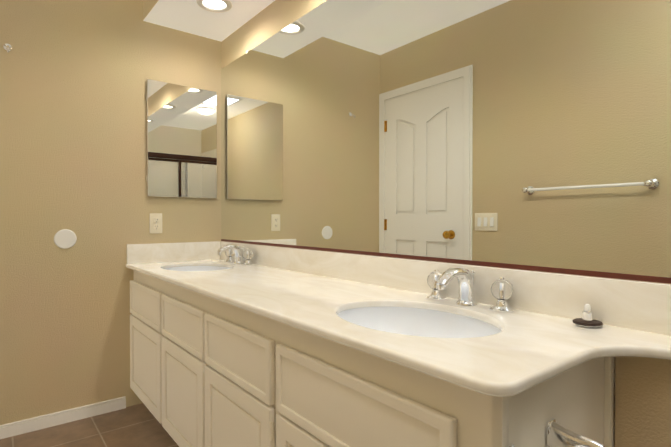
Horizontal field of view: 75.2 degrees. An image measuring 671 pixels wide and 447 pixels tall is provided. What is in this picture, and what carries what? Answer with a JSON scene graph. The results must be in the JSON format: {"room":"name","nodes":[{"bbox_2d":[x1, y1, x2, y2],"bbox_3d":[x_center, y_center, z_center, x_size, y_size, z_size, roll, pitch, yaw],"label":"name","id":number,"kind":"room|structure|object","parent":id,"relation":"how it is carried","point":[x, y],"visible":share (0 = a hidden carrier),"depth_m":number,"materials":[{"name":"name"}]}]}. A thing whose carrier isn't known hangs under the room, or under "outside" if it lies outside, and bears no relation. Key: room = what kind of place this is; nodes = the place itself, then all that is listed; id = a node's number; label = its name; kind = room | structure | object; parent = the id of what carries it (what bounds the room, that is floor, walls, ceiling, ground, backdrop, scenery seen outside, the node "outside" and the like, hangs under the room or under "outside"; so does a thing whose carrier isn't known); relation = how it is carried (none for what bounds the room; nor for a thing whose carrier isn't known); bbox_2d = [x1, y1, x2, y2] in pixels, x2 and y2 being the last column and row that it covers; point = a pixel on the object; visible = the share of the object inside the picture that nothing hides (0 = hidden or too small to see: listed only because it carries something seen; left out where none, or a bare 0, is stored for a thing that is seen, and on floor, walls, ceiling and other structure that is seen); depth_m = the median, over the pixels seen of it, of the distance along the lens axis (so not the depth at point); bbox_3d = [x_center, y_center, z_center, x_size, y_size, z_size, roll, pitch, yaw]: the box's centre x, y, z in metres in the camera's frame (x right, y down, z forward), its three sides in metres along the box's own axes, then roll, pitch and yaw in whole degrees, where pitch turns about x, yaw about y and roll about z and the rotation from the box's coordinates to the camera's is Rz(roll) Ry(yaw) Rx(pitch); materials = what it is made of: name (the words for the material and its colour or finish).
{"room":"bathroom","nodes":[
{"label":"bathroom","id":0,"kind":"room"},
{"bbox_2d":[0,403,178,446],"bbox_3d":[-0.044,1.098,0.792,1.642,0.120,4.190,0,1,-38],"label":"floor","id":1,"kind":"structure","parent":0,"point":[138,425],"depth_m":2.13,"materials":[{"name":"tile"}]},
{"bbox_2d":[130,269,613,446],"bbox_3d":[-0.213,0.641,1.687,0.543,0.776,2.361,0,1,-38],"label":"bathroom vanity","id":2,"kind":"object","parent":1,"relation":"on","point":[233,344],"depth_m":1.18,"materials":[{"name":"beige paint"}]},
{"bbox_2d":[126,257,670,446],"bbox_3d":[-0.011,0.244,1.413,0.562,0.021,2.997,0,1,-38],"label":"countertop","id":3,"kind":"structure","parent":2,"relation":"on","point":[556,370],"depth_m":0.91,"materials":[{"name":"beige stone"}]},
{"bbox_2d":[166,261,233,272],"bbox_3d":[-0.723,0.307,2.287,0.356,0.148,0.468,0,1,-38],"label":"sink","id":4,"kind":"object","parent":3,"relation":"in","point":[197,264],"depth_m":2.48,"materials":[{"name":"white ceramic"}]},
{"bbox_2d":[214,243,257,264],"bbox_3d":[-0.576,0.168,2.403,0.158,0.110,0.284,0,1,-38],"label":"faucet","id":5,"kind":"object","parent":3,"relation":"on","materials":[{"name":"silver metal"}]},
{"bbox_2d":[326,297,509,340],"bbox_3d":[0.199,0.319,1.123,0.356,0.148,0.468,0,1,-38],"label":"sink","id":6,"kind":"object","parent":3,"relation":"in","point":[408,316],"depth_m":1.29,"materials":[{"name":"white ceramic"}]},
{"bbox_2d":[422,265,521,312],"bbox_3d":[0.346,0.180,1.238,0.158,0.110,0.284,0,1,-38],"label":"faucet","id":7,"kind":"object","parent":3,"relation":"on","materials":[{"name":"silver metal"}]},
{"bbox_2d":[0,0,221,424],"bbox_3d":[-1.308,-0.180,2.375,1.642,2.404,0.120,0,1,-38],"label":"wall","id":8,"kind":"structure","parent":0,"point":[75,75],"depth_m":2.27,"materials":[{"name":"beige paint"}]},
{"bbox_2d":[3,44,11,52],"bbox_3d":[-1.551,-0.832,2.063,0.034,0.054,0.056,0,1,-38],"label":"robe hook","id":9,"kind":"object","parent":8,"relation":"attached to","point":[7,47],"visible":0.98,"depth_m":2.07,"materials":[{"name":"silver metal"}]},
{"bbox_2d":[0,396,125,438],"bbox_3d":[-1.489,0.992,2.157,0.832,0.064,0.012,0,1,-38],"label":"baseboard","id":10,"kind":"structure","parent":8,"relation":"attached to","point":[47,421],"depth_m":2.22,"materials":[{"name":"white wood"}]},
{"bbox_2d":[54,229,76,248],"bbox_3d":[-1.385,0.079,2.235,0.100,0.100,0.007,0,1,-38],"label":"cover plate","id":11,"kind":"object","parent":8,"relation":"attached to","point":[65,238],"visible":1,"depth_m":2.23,"materials":[{"name":"white plastic"}]},
{"bbox_2d":[150,213,161,232],"bbox_3d":[-1.033,-0.001,2.510,0.070,0.115,0.009,0,1,-38],"label":"outlet","id":12,"kind":"object","parent":8,"relation":"attached to","point":[155,222],"visible":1,"depth_m":2.51,"materials":[{"name":"beige plastic"}]},
{"bbox_2d":[126,241,217,264],"bbox_3d":[-0.941,0.169,2.575,0.539,0.110,0.019,0,1,-38],"label":"backsplash","id":13,"kind":"structure","parent":8,"relation":"attached to","point":[184,251],"depth_m":2.55,"materials":[{"name":"beige stone"}]},
{"bbox_2d":[146,79,216,197],"bbox_3d":[-0.909,-0.487,2.596,0.417,0.663,0.020,0,1,-38],"label":"medicine cabinet mirror","id":14,"kind":"object","parent":8,"relation":"attached to","point":[181,141],"visible":1,"depth_m":2.58,"materials":[{"name":"silver mirror"}]},
{"bbox_2d":[143,0,274,41],"bbox_3d":[0.322,-1.250,1.058,0.468,0.238,3.950,0,1,-38],"label":"ceiling","id":15,"kind":"structure","parent":0,"point":[191,17],"depth_m":2.41,"materials":[{"name":"white paint"}]},
{"bbox_2d":[196,0,231,12],"bbox_3d":[-0.627,-1.137,2.257,0.180,0.011,0.180,0,1,-38],"label":"recessed light","id":16,"kind":"object","parent":15,"relation":"in","point":[218,6],"visible":1,"depth_m":2.27,"materials":[{"name":"white glass"}]},
{"bbox_2d":[221,0,670,283],"bbox_3d":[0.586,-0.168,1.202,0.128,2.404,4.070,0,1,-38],"label":"wall mirror","id":17,"kind":"object","parent":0,"point":[533,135],"depth_m":1.36,"materials":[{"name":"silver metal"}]},
{"bbox_2d":[615,356,670,446],"bbox_3d":[0.870,0.652,0.677,0.105,0.774,0.742,0,1,-38],"label":"wall","id":18,"kind":"structure","parent":0,"point":[642,401],"depth_m":0.89,"materials":[{"name":"beige paint"}]},
{"bbox_2d":[218,241,670,336],"bbox_3d":[0.201,0.179,1.581,0.019,0.110,2.997,0,1,-38],"label":"backsplash","id":19,"kind":"structure","parent":18,"relation":"attached to","point":[632,304],"depth_m":1.16,"materials":[{"name":"beige stone"}]}
]}

